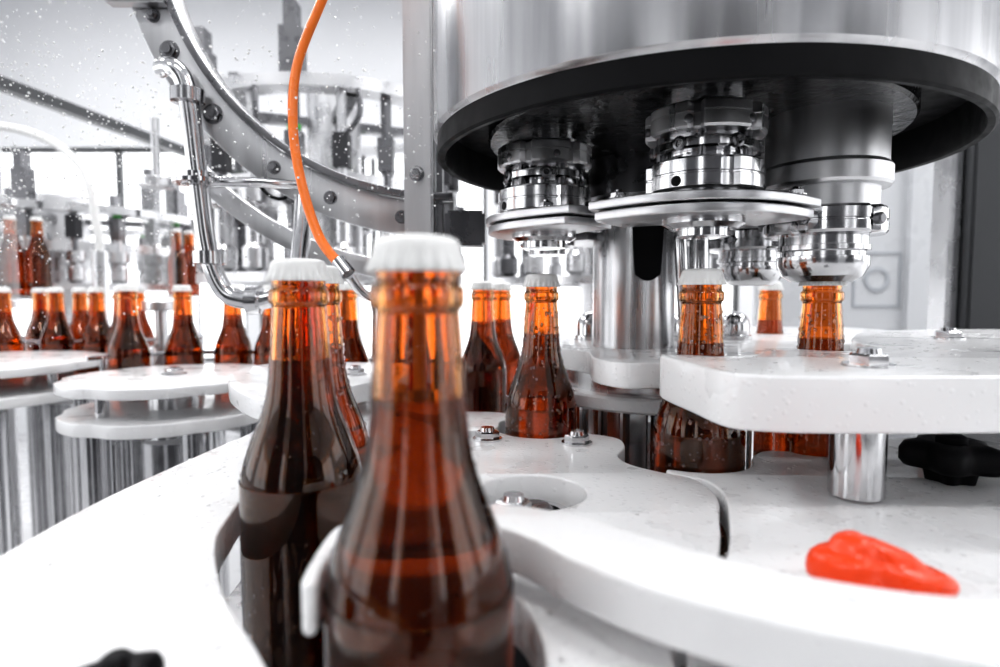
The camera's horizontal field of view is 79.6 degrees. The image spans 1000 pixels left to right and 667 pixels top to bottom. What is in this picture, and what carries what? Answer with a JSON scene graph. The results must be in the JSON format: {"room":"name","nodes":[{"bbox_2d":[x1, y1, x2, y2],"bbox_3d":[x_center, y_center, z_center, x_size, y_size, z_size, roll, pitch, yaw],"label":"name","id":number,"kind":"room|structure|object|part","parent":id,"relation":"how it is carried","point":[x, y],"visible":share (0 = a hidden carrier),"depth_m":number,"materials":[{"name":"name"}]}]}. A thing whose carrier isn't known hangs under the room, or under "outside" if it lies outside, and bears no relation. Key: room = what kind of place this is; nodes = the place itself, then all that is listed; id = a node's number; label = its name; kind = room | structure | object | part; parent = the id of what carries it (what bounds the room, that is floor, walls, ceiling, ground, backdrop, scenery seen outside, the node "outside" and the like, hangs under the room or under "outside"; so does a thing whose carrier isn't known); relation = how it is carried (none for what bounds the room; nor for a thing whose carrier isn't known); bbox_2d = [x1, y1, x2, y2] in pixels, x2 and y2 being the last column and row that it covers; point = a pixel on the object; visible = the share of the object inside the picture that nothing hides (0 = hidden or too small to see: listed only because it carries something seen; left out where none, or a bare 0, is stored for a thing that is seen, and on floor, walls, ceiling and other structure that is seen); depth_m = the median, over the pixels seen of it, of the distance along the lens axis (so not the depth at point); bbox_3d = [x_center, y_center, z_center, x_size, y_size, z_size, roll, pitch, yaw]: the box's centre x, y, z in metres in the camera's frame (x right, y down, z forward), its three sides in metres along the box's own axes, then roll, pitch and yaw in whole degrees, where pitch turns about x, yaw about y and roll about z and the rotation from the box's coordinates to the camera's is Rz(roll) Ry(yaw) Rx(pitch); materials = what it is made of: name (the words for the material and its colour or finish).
{"room":"processing plant","nodes":[
{"label":"processing plant","id":0,"kind":"room"},
{"bbox_2d":[18,434,240,594],"bbox_3d":[0.000,1.053,0.792,8.300,0.100,7.850,0,4,0],"label":"floor","id":1,"kind":"structure","parent":0,"point":[234,555],"depth_m":2.97,"materials":[{"name":"grey tile"}]},
{"bbox_2d":[0,148,17,206],"bbox_3d":[-1.121,-0.362,1.415,0.070,0.136,0.069,2,4,25],"label":"post","id":2,"kind":"object","parent":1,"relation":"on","point":[12,202],"depth_m":1.46,"materials":[{"name":"silver"}]},
{"bbox_2d":[7,408,22,546],"bbox_3d":[-1.149,0.346,1.472,0.038,0.341,0.069,2,4,25],"label":"metal pole","id":3,"kind":"object","parent":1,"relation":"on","point":[12,413],"depth_m":1.50,"materials":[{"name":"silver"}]},
{"bbox_2d":[0,122,110,325],"bbox_3d":[-1.600,0.165,1.764,0.920,1.550,0.040,0,4,0],"label":"pipe","id":4,"kind":"object","parent":1,"relation":"on","point":[99,256],"visible":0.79,"depth_m":1.72,"materials":[{"name":"white plastic"}]},
{"bbox_2d":[0,340,153,555],"bbox_3d":[-0.918,0.504,1.128,0.476,0.954,0.474,-3,5,-42],"label":"wheel","id":5,"kind":"object","parent":1,"relation":"on","point":[26,377],"visible":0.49,"depth_m":1.16,"materials":[{"name":"white"}]},
{"bbox_2d":[0,287,23,351],"bbox_3d":[-1.031,0.018,1.249,0.061,0.229,0.061,-1,4,-17],"label":"beer bottle","id":6,"kind":"object","parent":5,"relation":"on","point":[11,339],"visible":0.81,"depth_m":1.24,"materials":[{"name":"orange glass"}]},
{"bbox_2d":[40,287,76,372],"bbox_3d":[-0.940,0.016,1.276,0.061,0.229,0.061,2,4,23],"label":"beer bottle","id":7,"kind":"object","parent":5,"relation":"on","point":[56,326],"visible":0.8,"depth_m":1.26,"materials":[{"name":"orange glass"}]},
{"bbox_2d":[81,287,109,372],"bbox_3d":[-0.847,0.017,1.265,0.061,0.229,0.061,0,4,-5],"label":"beer bottle","id":8,"kind":"object","parent":5,"relation":"on","point":[93,338],"visible":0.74,"depth_m":1.25,"materials":[{"name":"orange glass"}]},
{"bbox_2d":[105,287,116,353],"bbox_3d":[-0.765,0.020,1.218,0.061,0.229,0.061,0,4,-7],"label":"beer bottle","id":9,"kind":"object","parent":5,"relation":"on","point":[114,318],"visible":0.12,"depth_m":1.20,"materials":[{"name":"orange glass"}]},
{"bbox_2d":[109,291,116,344],"bbox_3d":[-0.709,0.025,1.142,0.061,0.229,0.061,-1,4,-15],"label":"beer bottle","id":10,"kind":"object","parent":5,"relation":"on","point":[115,291],"visible":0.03,"depth_m":1.12,"materials":[{"name":"orange glass"}]},
{"bbox_2d":[0,150,217,351],"bbox_3d":[-1.600,0.172,2.215,1.120,1.480,1.120,0,4,0],"label":"machine","id":11,"kind":"object","parent":1,"relation":"on","point":[152,265],"visible":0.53,"depth_m":2.02,"materials":[{"name":"silver metal"}]},
{"bbox_2d":[0,215,26,295],"bbox_3d":[-1.401,-0.222,1.720,0.061,0.229,0.061,2,4,29],"label":"beer bottle","id":12,"kind":"object","parent":11,"relation":"on","point":[10,266],"visible":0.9,"depth_m":1.70,"materials":[{"name":"orange glass"}]},
{"bbox_2d":[25,217,52,295],"bbox_3d":[-1.345,-0.224,1.748,0.061,0.229,0.061,1,4,17],"label":"beer bottle","id":13,"kind":"object","parent":11,"relation":"on","point":[37,269],"visible":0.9,"depth_m":1.73,"materials":[{"name":"orange glass"}]},
{"bbox_2d":[167,229,187,295],"bbox_3d":[-1.107,-0.243,2.057,0.061,0.229,0.061,-2,4,-31],"label":"beer bottle","id":14,"kind":"object","parent":11,"relation":"on","point":[176,260],"visible":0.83,"depth_m":2.04,"materials":[{"name":"orange glass"}]},
{"bbox_2d":[183,231,199,295],"bbox_3d":[-1.095,-0.247,2.118,0.061,0.229,0.061,3,5,39],"label":"beer bottle","id":15,"kind":"object","parent":11,"relation":"on","point":[188,243],"visible":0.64,"depth_m":2.10,"materials":[{"name":"orange glass"}]},
{"bbox_2d":[22,334,211,512],"bbox_3d":[-0.942,0.481,1.496,0.356,0.954,0.376,3,5,44],"label":"wheel","id":16,"kind":"object","parent":1,"relation":"on","point":[201,337],"visible":0.02,"depth_m":1.43,"materials":[{"name":"white"}]},
{"bbox_2d":[25,288,32,348],"bbox_3d":[-1.113,0.005,1.454,0.061,0.229,0.061,-2,4,-24],"label":"beer bottle","id":17,"kind":"object","parent":16,"relation":"on","point":[32,288],"visible":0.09,"depth_m":1.44,"materials":[{"name":"orange glass"}]},
{"bbox_2d":[25,288,47,350],"bbox_3d":[-1.043,0.010,1.367,0.061,0.229,0.061,-2,4,-32],"label":"beer bottle","id":18,"kind":"object","parent":16,"relation":"on","point":[40,301],"visible":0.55,"depth_m":1.35,"materials":[{"name":"orange glass"}]},
{"bbox_2d":[69,288,87,372],"bbox_3d":[-0.935,0.012,1.341,0.061,0.229,0.061,-2,4,-30],"label":"beer bottle","id":19,"kind":"object","parent":16,"relation":"on","point":[79,318],"visible":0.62,"depth_m":1.32,"materials":[{"name":"orange glass"}]},
{"bbox_2d":[136,288,155,365],"bbox_3d":[-0.833,0.009,1.386,0.061,0.229,0.061,-2,4,-28],"label":"beer bottle","id":20,"kind":"object","parent":16,"relation":"on","point":[145,326],"visible":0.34,"depth_m":1.37,"materials":[{"name":"orange glass"}]},
{"bbox_2d":[53,350,257,597],"bbox_3d":[-0.492,0.516,0.932,0.344,0.954,0.356,0,4,0],"label":"wheel","id":21,"kind":"object","parent":1,"relation":"on","point":[141,423],"visible":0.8,"depth_m":0.79,"materials":[{"name":"white plastic"}]},
{"bbox_2d":[107,284,150,369],"bbox_3d":[-0.603,0.035,0.975,0.061,0.229,0.061,3,5,41],"label":"beer bottle","id":22,"kind":"object","parent":21,"relation":"on","point":[128,347],"visible":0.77,"depth_m":0.96,"materials":[{"name":"orange glass"}]},
{"bbox_2d":[164,285,203,364],"bbox_3d":[-0.538,0.032,1.023,0.061,0.229,0.061,1,4,16],"label":"beer bottle","id":23,"kind":"object","parent":21,"relation":"on","point":[183,345],"visible":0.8,"depth_m":1.00,"materials":[{"name":"orange glass"}]},
{"bbox_2d":[214,285,252,364],"bbox_3d":[-0.460,0.031,1.037,0.061,0.229,0.061,-3,4,-36],"label":"beer bottle","id":24,"kind":"object","parent":21,"relation":"on","point":[233,345],"visible":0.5,"depth_m":1.02,"materials":[{"name":"orange glass"}]},
{"bbox_2d":[254,285,270,364],"bbox_3d":[-0.384,0.033,1.014,0.061,0.229,0.061,2,4,31],"label":"beer bottle","id":25,"kind":"object","parent":21,"relation":"on","point":[261,349],"visible":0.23,"depth_m":0.99,"materials":[{"name":"orange glass"}]},
{"bbox_2d":[137,117,175,190],"bbox_3d":[-0.657,-0.351,1.200,0.111,0.144,0.069,2,4,25],"label":"post","id":26,"kind":"object","parent":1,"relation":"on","point":[154,178],"depth_m":1.21,"materials":[{"name":"silver metal"}]},
{"bbox_2d":[142,301,172,365],"bbox_3d":[-0.666,-0.002,1.226,0.090,0.128,0.069,2,4,25],"label":"post","id":27,"kind":"object","parent":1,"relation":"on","point":[160,309],"depth_m":1.23,"materials":[{"name":"silver metal"}]},
{"bbox_2d":[194,0,464,433],"bbox_3d":[-0.420,0.133,1.561,0.674,1.640,0.659,-3,4,-37],"label":"machine","id":28,"kind":"object","parent":1,"relation":"on","point":[240,243],"visible":0.23,"depth_m":1.27,"materials":[{"name":"silver metal"}]},
{"bbox_2d":[0,311,999,666],"bbox_3d":[0.241,0.498,0.586,1.076,1.032,1.070,0,4,0],"label":"table","id":29,"kind":"object","parent":1,"relation":"on","point":[670,601],"depth_m":0.28,"materials":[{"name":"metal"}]},
{"bbox_3d":[-0.102,0.095,0.161,0.024,0.017,0.023,3,5,44],"label":"clamp knob","id":30,"kind":"part","parent":29,"relation":"part of","materials":[{"name":"black plastic"}]},
{"bbox_3d":[-0.112,0.098,0.402,0.248,0.020,0.670,0,4,0],"label":"guide plate","id":31,"kind":"part","parent":29,"relation":"part of","materials":[{"name":"white plastic"}]},
{"bbox_2d":[104,0,485,313],"bbox_3d":[-0.200,-0.243,0.602,0.370,0.830,0.079,0,4,0],"label":"frame","id":32,"kind":"object","parent":29,"relation":"on","point":[379,205],"visible":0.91,"depth_m":0.59,"materials":[{"name":"metal"}]},
{"bbox_2d":[260,188,288,200],"bbox_3d":[-0.253,-0.192,0.658,0.071,0.083,0.078,0,4,0],"label":"cable","id":33,"kind":"object","parent":32,"relation":"attached to","point":[263,190],"visible":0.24,"depth_m":0.69,"materials":[{"name":"black rubber"}]},
{"bbox_2d":[288,0,369,300],"bbox_3d":[-0.106,-0.240,0.502,0.070,0.426,0.159,2,4,25],"label":"air hose","id":34,"kind":"object","parent":32,"relation":"attached to","point":[346,269],"visible":0.93,"depth_m":0.46,"materials":[{"name":"orange plastic"}]},
{"bbox_3d":[-0.076,-0.243,0.597,0.037,0.830,0.042,0,4,0],"label":"support post","id":35,"kind":"part","parent":32,"relation":"part of","materials":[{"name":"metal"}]},
{"bbox_2d":[238,258,361,666],"bbox_3d":[-0.102,0.077,0.310,0.062,0.229,0.062,-1,4,-15],"label":"beer bottle","id":36,"kind":"object","parent":29,"relation":"on","point":[301,467],"visible":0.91,"depth_m":0.29,"materials":[{"name":"orange glass"}]},
{"bbox_3d":[-0.204,0.048,0.612,0.175,0.028,0.266,0,4,0],"label":"guide plate","id":37,"kind":"part","parent":29,"relation":"part of","materials":[{"name":"white plastic"}]},
{"bbox_2d":[326,266,367,466],"bbox_3d":[-0.113,0.072,0.377,0.062,0.229,0.063,2,4,23],"label":"beer bottle","id":38,"kind":"object","parent":29,"relation":"on","point":[351,412],"visible":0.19,"depth_m":0.37,"materials":[{"name":"orange glass"}]},
{"bbox_2d":[339,282,369,362],"bbox_3d":[-0.205,0.046,0.804,0.061,0.229,0.061,4,5,44],"label":"beer bottle","id":39,"kind":"object","parent":29,"relation":"on","point":[355,351],"visible":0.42,"depth_m":0.79,"materials":[{"name":"orange glass"}]},
{"bbox_2d":[323,234,513,666],"bbox_3d":[-0.026,0.084,0.196,0.062,0.229,0.062,2,4,30],"label":"beer bottle","id":40,"kind":"object","parent":29,"relation":"on","point":[419,574],"visible":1,"depth_m":0.18,"materials":[{"name":"orange glass"}]},
{"bbox_2d":[463,281,506,412],"bbox_3d":[-0.022,0.048,0.764,0.061,0.229,0.061,1,4,14],"label":"beer bottle","id":41,"kind":"object","parent":29,"relation":"on","point":[485,370],"visible":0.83,"depth_m":0.74,"materials":[{"name":"orange glass"}]},
{"bbox_2d":[0,332,999,666],"bbox_3d":[0.190,0.053,0.364,0.823,0.076,0.523,0,4,0],"label":"water droplets","id":42,"kind":"object","parent":29,"relation":"on","point":[15,630],"visible":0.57,"depth_m":0.27,"materials":[{"name":"white"}]},
{"bbox_2d":[493,282,520,394],"bbox_3d":[0.001,0.044,0.834,0.061,0.229,0.061,0,4,-5],"label":"beer bottle","id":43,"kind":"object","parent":29,"relation":"on","point":[507,343],"visible":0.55,"depth_m":0.81,"materials":[{"name":"orange glass"}]},
{"bbox_2d":[505,274,577,438],"bbox_3d":[0.035,0.064,0.513,0.063,0.229,0.062,1,4,16],"label":"beer bottle","id":44,"kind":"object","parent":29,"relation":"on","point":[540,402],"visible":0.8,"depth_m":0.49,"materials":[{"name":"orange glass"}]},
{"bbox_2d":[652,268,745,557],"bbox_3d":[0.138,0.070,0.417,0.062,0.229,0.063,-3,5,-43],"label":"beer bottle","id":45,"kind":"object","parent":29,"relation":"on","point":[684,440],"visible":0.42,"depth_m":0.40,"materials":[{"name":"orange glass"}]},
{"bbox_2d":[433,0,999,348],"bbox_3d":[0.158,-0.178,0.517,0.432,0.711,0.432,0,4,3],"label":"turret","id":46,"kind":"object","parent":29,"relation":"on","point":[766,137],"visible":0.98,"depth_m":0.40,"materials":[{"name":"metal"}]},
{"bbox_3d":[0.306,0.068,0.740,0.523,0.192,0.574,0,4,0],"label":"carousel plate","id":47,"kind":"part","parent":29,"relation":"part of","materials":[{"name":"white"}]},
{"bbox_2d":[753,282,783,454],"bbox_3d":[0.360,0.046,0.804,0.061,0.229,0.061,0,4,-5],"label":"beer bottle","id":48,"kind":"object","parent":29,"relation":"on","point":[769,321],"visible":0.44,"depth_m":0.79,"materials":[{"name":"orange glass"}]},
{"bbox_2d":[772,281,846,456],"bbox_3d":[0.241,0.068,0.455,0.062,0.229,0.063,1,4,21],"label":"beer bottle","id":49,"kind":"object","parent":29,"relation":"on","point":[821,327],"visible":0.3,"depth_m":0.44,"materials":[{"name":"orange glass"}]},
{"bbox_3d":[0.412,0.040,0.490,0.616,0.085,0.407,0,4,0],"label":"guide plate","id":50,"kind":"part","parent":29,"relation":"part of","materials":[{"name":"white plastic"}]},
{"bbox_3d":[0.355,0.104,0.303,0.611,0.020,0.439,0,4,0],"label":"guide plate","id":51,"kind":"part","parent":29,"relation":"part of","materials":[{"name":"white plastic"}]},
{"bbox_3d":[0.143,0.088,0.226,0.052,0.024,0.027,1,4,8],"label":"wing knob","id":52,"kind":"part","parent":29,"relation":"part of","materials":[{"name":"red plastic"}]},
{"bbox_3d":[0.278,0.076,0.368,0.051,0.029,0.053,-1,4,-17],"label":"clamp knob","id":53,"kind":"part","parent":29,"relation":"part of","materials":[{"name":"black plastic"}]},
{"bbox_2d":[0,75,999,433],"bbox_3d":[0.134,-0.209,2.146,3.637,2.250,2.412,0,4,8],"label":"enclosure","id":54,"kind":"object","parent":1,"relation":"on","point":[944,222],"visible":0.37,"depth_m":1.05,"materials":[{"name":"grey metal"}]},
{"bbox_2d":[852,252,901,306],"bbox_3d":[1.025,-0.147,1.633,0.130,0.150,0.003,0,4,0],"label":"sign","id":55,"kind":"object","parent":54,"relation":"attached to","point":[884,271],"visible":0.96,"depth_m":1.63,"materials":[{"name":"grey"}]},
{"bbox_2d":[0,0,438,400],"bbox_3d":[-0.399,-0.289,0.584,0.733,0.803,0.602,0,4,0],"label":"water spray","id":56,"kind":"object","parent":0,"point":[354,8],"visible":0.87,"depth_m":0.57,"materials":[{"name":"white liquid"}]},
{"bbox_2d":[0,0,753,433],"bbox_3d":[0.000,-0.860,4.530,8.000,3.250,0.150,0,4,0],"label":"wall","id":57,"kind":"structure","parent":0,"point":[223,15],"depth_m":4.38,"materials":[{"name":"white paint"}]},
{"bbox_2d":[0,148,246,361],"bbox_3d":[-2.850,-0.585,4.537,1.900,1.600,0.050,0,4,0],"label":"window","id":58,"kind":"structure","parent":57,"relation":"in","point":[120,187],"depth_m":4.47,"materials":[{"name":"glass"}]},
{"bbox_2d":[368,159,486,361],"bbox_3d":[-0.950,-0.585,4.537,1.700,1.600,0.050,0,4,0],"label":"window","id":59,"kind":"structure","parent":57,"relation":"in","point":[372,161],"depth_m":4.51,"materials":[{"name":"glass"}]},
{"bbox_2d":[491,191,719,314],"bbox_3d":[0.300,0.120,1.761,0.670,1.640,0.670,0,4,0],"label":"cabinet filler","id":60,"kind":"object","parent":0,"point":[578,260],"visible":0.1,"depth_m":1.61,"materials":[{"name":"silver metal"}]},
{"bbox_2d":[731,286,738,311],"bbox_3d":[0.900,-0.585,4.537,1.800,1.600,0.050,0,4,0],"label":"metal rod","id":61,"kind":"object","parent":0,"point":[735,289],"depth_m":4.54,"materials":[{"name":"silver metal"}]}
]}

